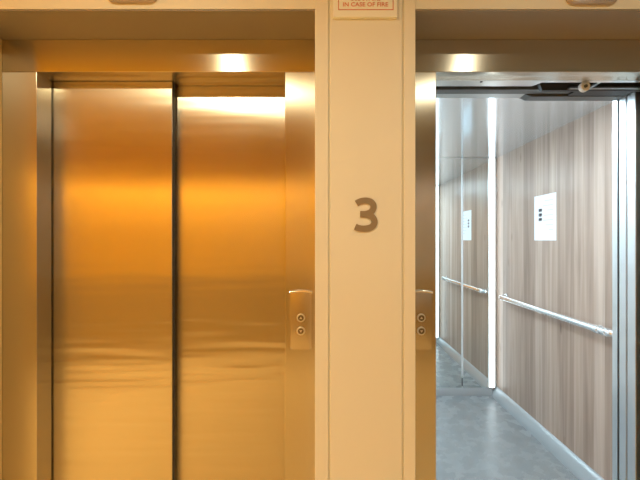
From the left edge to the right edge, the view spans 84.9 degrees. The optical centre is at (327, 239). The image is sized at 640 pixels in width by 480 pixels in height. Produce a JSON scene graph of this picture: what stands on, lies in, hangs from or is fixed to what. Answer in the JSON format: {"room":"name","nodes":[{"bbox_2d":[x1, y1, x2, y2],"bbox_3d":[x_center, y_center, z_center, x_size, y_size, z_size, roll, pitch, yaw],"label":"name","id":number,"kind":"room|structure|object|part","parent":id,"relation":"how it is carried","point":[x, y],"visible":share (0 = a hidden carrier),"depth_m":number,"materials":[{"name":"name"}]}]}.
{"room":"elevator lobby","nodes":[
{"label":"elevator lobby","id":0,"kind":"room"},
{"bbox_2d":[0,0,639,9],"bbox_3d":[0.000,-0.924,1.249,8.400,0.352,0.232,0,0,0],"label":"wall","id":1,"kind":"structure","parent":0,"point":[4,4],"depth_m":1.13,"materials":[{"name":"beige paint"}]},
{"bbox_2d":[109,0,156,3],"bbox_3d":[-0.632,-0.830,1.124,0.170,0.130,0.018,0,0,0],"label":"indicator","id":2,"kind":"object","parent":1,"relation":"attached to","point":[112,1],"visible":1,"depth_m":1.13,"materials":[{"name":"beige"}]},
{"bbox_2d":[0,10,314,479],"bbox_3d":[-0.626,0.372,1.304,1.165,2.236,0.341,0,0,0],"label":"elevator door","id":3,"kind":"structure","parent":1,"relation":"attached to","point":[157,167],"depth_m":1.37,"materials":[{"name":"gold metal"}]},
{"bbox_3d":[-0.866,0.395,1.386,0.509,2.154,0.030,0,0,0],"label":"door panel","id":4,"kind":"part","parent":3,"relation":"part of","materials":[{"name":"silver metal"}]},
{"bbox_3d":[-0.390,0.395,1.428,0.540,2.154,0.030,0,0,0],"label":"door panel","id":5,"kind":"part","parent":3,"relation":"part of","materials":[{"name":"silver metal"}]},
{"bbox_2d":[289,290,312,349],"bbox_3d":[-0.100,0.294,1.286,0.085,0.220,0.017,0,0,0],"label":"panel","id":6,"kind":"object","parent":3,"relation":"attached to","point":[300,301],"visible":1,"depth_m":1.28,"materials":[{"name":"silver metal"}]},
{"bbox_2d":[315,0,327,479],"bbox_3d":[-0.021,0.190,1.130,0.043,2.580,0.006,0,0,0],"label":"trim","id":7,"kind":"structure","parent":1,"relation":"attached to","point":[321,6],"depth_m":1.13,"materials":[{"name":"beige paint"}]},
{"bbox_2d":[333,0,396,18],"bbox_3d":[0.119,-0.761,1.121,0.205,0.100,0.013,0,0,0],"label":"fire sign","id":8,"kind":"object","parent":1,"relation":"attached to","point":[342,9],"visible":1,"depth_m":1.11,"materials":[{"name":"white plastic"}]},
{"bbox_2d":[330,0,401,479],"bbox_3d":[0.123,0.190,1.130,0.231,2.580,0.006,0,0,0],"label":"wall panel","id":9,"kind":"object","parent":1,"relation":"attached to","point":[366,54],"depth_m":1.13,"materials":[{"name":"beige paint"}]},
{"bbox_2d":[354,197,377,231],"bbox_3d":[0.121,-0.082,1.125,0.076,0.110,0.003,0,0,0],"label":"number","id":10,"kind":"object","parent":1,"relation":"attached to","point":[369,214],"depth_m":1.12,"materials":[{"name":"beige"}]},
{"bbox_2d":[404,0,414,479],"bbox_3d":[0.263,0.190,1.130,0.037,2.580,0.006,0,0,0],"label":"trim","id":11,"kind":"structure","parent":1,"relation":"attached to","point":[409,5],"depth_m":1.13,"materials":[{"name":"beige paint"}]},
{"bbox_2d":[415,10,639,479],"bbox_3d":[1.073,0.372,1.304,1.579,2.236,0.341,0,0,0],"label":"elevator door frame","id":12,"kind":"structure","parent":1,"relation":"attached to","point":[453,47],"depth_m":1.29,"materials":[{"name":"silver metal"}]},
{"bbox_2d":[415,290,432,349],"bbox_3d":[0.342,0.294,1.286,0.085,0.220,0.017,0,0,0],"label":"panel","id":13,"kind":"object","parent":12,"relation":"attached to","point":[423,298],"visible":0.89,"depth_m":1.28,"materials":[{"name":"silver metal"}]},
{"bbox_2d":[566,0,617,5],"bbox_3d":[0.852,-0.824,1.124,0.170,0.130,0.018,0,0,0],"label":"indicator","id":14,"kind":"object","parent":1,"relation":"attached to","point":[571,2],"visible":1,"depth_m":1.12,"materials":[{"name":"beige"}]},
{"bbox_2d":[328,9,403,479],"bbox_3d":[0.120,0.366,1.249,0.324,2.228,0.232,0,0,0],"label":"wall pillar","id":15,"kind":"structure","parent":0,"point":[328,9],"depth_m":1.13,"materials":[{"name":"beige paint"}]},
{"bbox_2d":[492,158,496,390],"bbox_3d":[0.887,0.334,3.361,1.454,2.293,0.022,0,0,0],"label":"wall","id":16,"kind":"structure","parent":0,"point":[495,158],"depth_m":3.35,"materials":[{"name":"silver metal"}]},
{"bbox_2d":[436,158,487,387],"bbox_3d":[0.869,0.314,3.341,1.317,2.189,0.018,0,0,0],"label":"wall mirror","id":17,"kind":"object","parent":16,"relation":"attached to","point":[461,183],"visible":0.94,"depth_m":3.34,"materials":[{"name":"clear glass"}]},
{"bbox_3d":[0.744,0.314,3.344,1.067,2.189,0.012,0,0,0],"label":"mirror pane","id":18,"kind":"part","parent":17,"relation":"part of","materials":[{"name":"clear glass"}]},
{"bbox_3d":[1.405,0.314,3.344,0.244,2.189,0.012,0,0,0],"label":"mirror pane","id":19,"kind":"part","parent":17,"relation":"part of","materials":[{"name":"clear glass"}]},
{"bbox_2d":[436,388,492,395],"bbox_3d":[0.887,1.445,3.331,1.354,0.070,0.022,0,0,0],"label":"baseboard","id":20,"kind":"structure","parent":16,"relation":"attached to","point":[439,391],"depth_m":3.33,"materials":[{"name":"grey metal"}]},
{"bbox_2d":[488,158,494,387],"bbox_3d":[1.560,0.312,3.336,0.063,2.187,0.028,0,0,0],"label":"light strip","id":21,"kind":"object","parent":16,"relation":"attached to","point":[491,161],"visible":1,"depth_m":3.32,"materials":[{"name":"white plastic"}]},
{"bbox_2d":[436,396,578,479],"bbox_3d":[0.902,1.520,2.441,1.484,0.080,1.862,0,0,0],"label":"floor","id":22,"kind":"structure","parent":0,"point":[477,438],"depth_m":2.51,"materials":[{"name":"plastic"}]},
{"bbox_2d":[436,98,611,157],"bbox_3d":[0.887,-0.798,2.474,1.454,0.030,1.737,0,0,0],"label":"ceiling","id":23,"kind":"structure","parent":0,"point":[465,127],"depth_m":2.33,"materials":[{"name":"silver metal"}]},
{"bbox_2d":[497,102,611,479],"bbox_3d":[1.629,0.334,2.498,0.030,2.293,1.747,0,0,0],"label":"wall","id":24,"kind":"structure","parent":0,"point":[559,372],"depth_m":2.40,"materials":[{"name":"laminate"}]},
{"bbox_2d":[534,192,555,239],"bbox_3d":[1.613,-0.168,2.605,0.002,0.341,0.260,0,0,0],"label":"paper notice","id":25,"kind":"object","parent":24,"relation":"attached to","point":[544,205],"visible":1,"depth_m":2.60,"materials":[{"name":"white paper"}]},
{"bbox_2d":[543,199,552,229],"bbox_3d":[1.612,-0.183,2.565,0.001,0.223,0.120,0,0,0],"label":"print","id":26,"kind":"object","parent":25,"relation":"attached to","point":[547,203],"depth_m":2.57,"materials":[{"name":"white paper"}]},
{"bbox_2d":[492,387,604,479],"bbox_3d":[1.582,1.439,2.483,0.064,0.082,1.717,0,0,0],"label":"baseboard","id":27,"kind":"structure","parent":24,"relation":"attached to","point":[571,461],"depth_m":2.51,"materials":[{"name":"grey metal"}]},
{"bbox_2d":[499,294,611,336],"bbox_3d":[1.572,0.515,2.545,0.084,0.060,1.300,0,0,0],"label":"handrail","id":28,"kind":"object","parent":24,"relation":"attached to","point":[604,331],"visible":0.75,"depth_m":2.29,"materials":[{"name":"silver metal"}]},
{"bbox_2d":[612,100,618,479],"bbox_3d":[0.887,0.348,1.611,1.454,2.263,0.028,0,0,0],"label":"wall","id":29,"kind":"structure","parent":0,"point":[615,104],"depth_m":1.61,"materials":[{"name":"silver metal"}]},
{"bbox_2d":[436,83,639,100],"bbox_3d":[1.030,-0.647,1.495,1.740,0.105,0.210,0,0,0],"label":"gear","id":30,"kind":"object","parent":29,"relation":"attached to","point":[541,91],"visible":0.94,"depth_m":1.51,"materials":[{"name":"grey metal"}]},
{"bbox_3d":[1.383,-0.662,1.470,1.035,0.075,0.016,0,0,0],"label":"hanger plate","id":31,"kind":"part","parent":30,"relation":"part of","materials":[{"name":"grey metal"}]},
{"bbox_3d":[1.450,-0.631,1.455,0.900,0.006,0.014,0,0,0],"label":"guide rail","id":32,"kind":"part","parent":30,"relation":"part of","materials":[{"name":"silver metal"}]},
{"bbox_2d":[619,92,639,479],"bbox_3d":[1.570,0.416,1.545,0.500,2.112,0.086,0,0,0],"label":"door","id":33,"kind":"structure","parent":30,"relation":"hanging from","point":[629,105],"depth_m":1.53,"materials":[{"name":"silver metal"}]},
{"bbox_3d":[1.570,0.416,1.569,0.500,2.112,0.037,0,0,0],"label":"door panel","id":34,"kind":"part","parent":33,"relation":"part of","materials":[{"name":"silver metal"}]},
{"bbox_3d":[1.570,0.416,1.524,0.500,2.112,0.043,0,0,0],"label":"door panel","id":35,"kind":"part","parent":33,"relation":"part of","materials":[{"name":"silver metal"}]}
]}

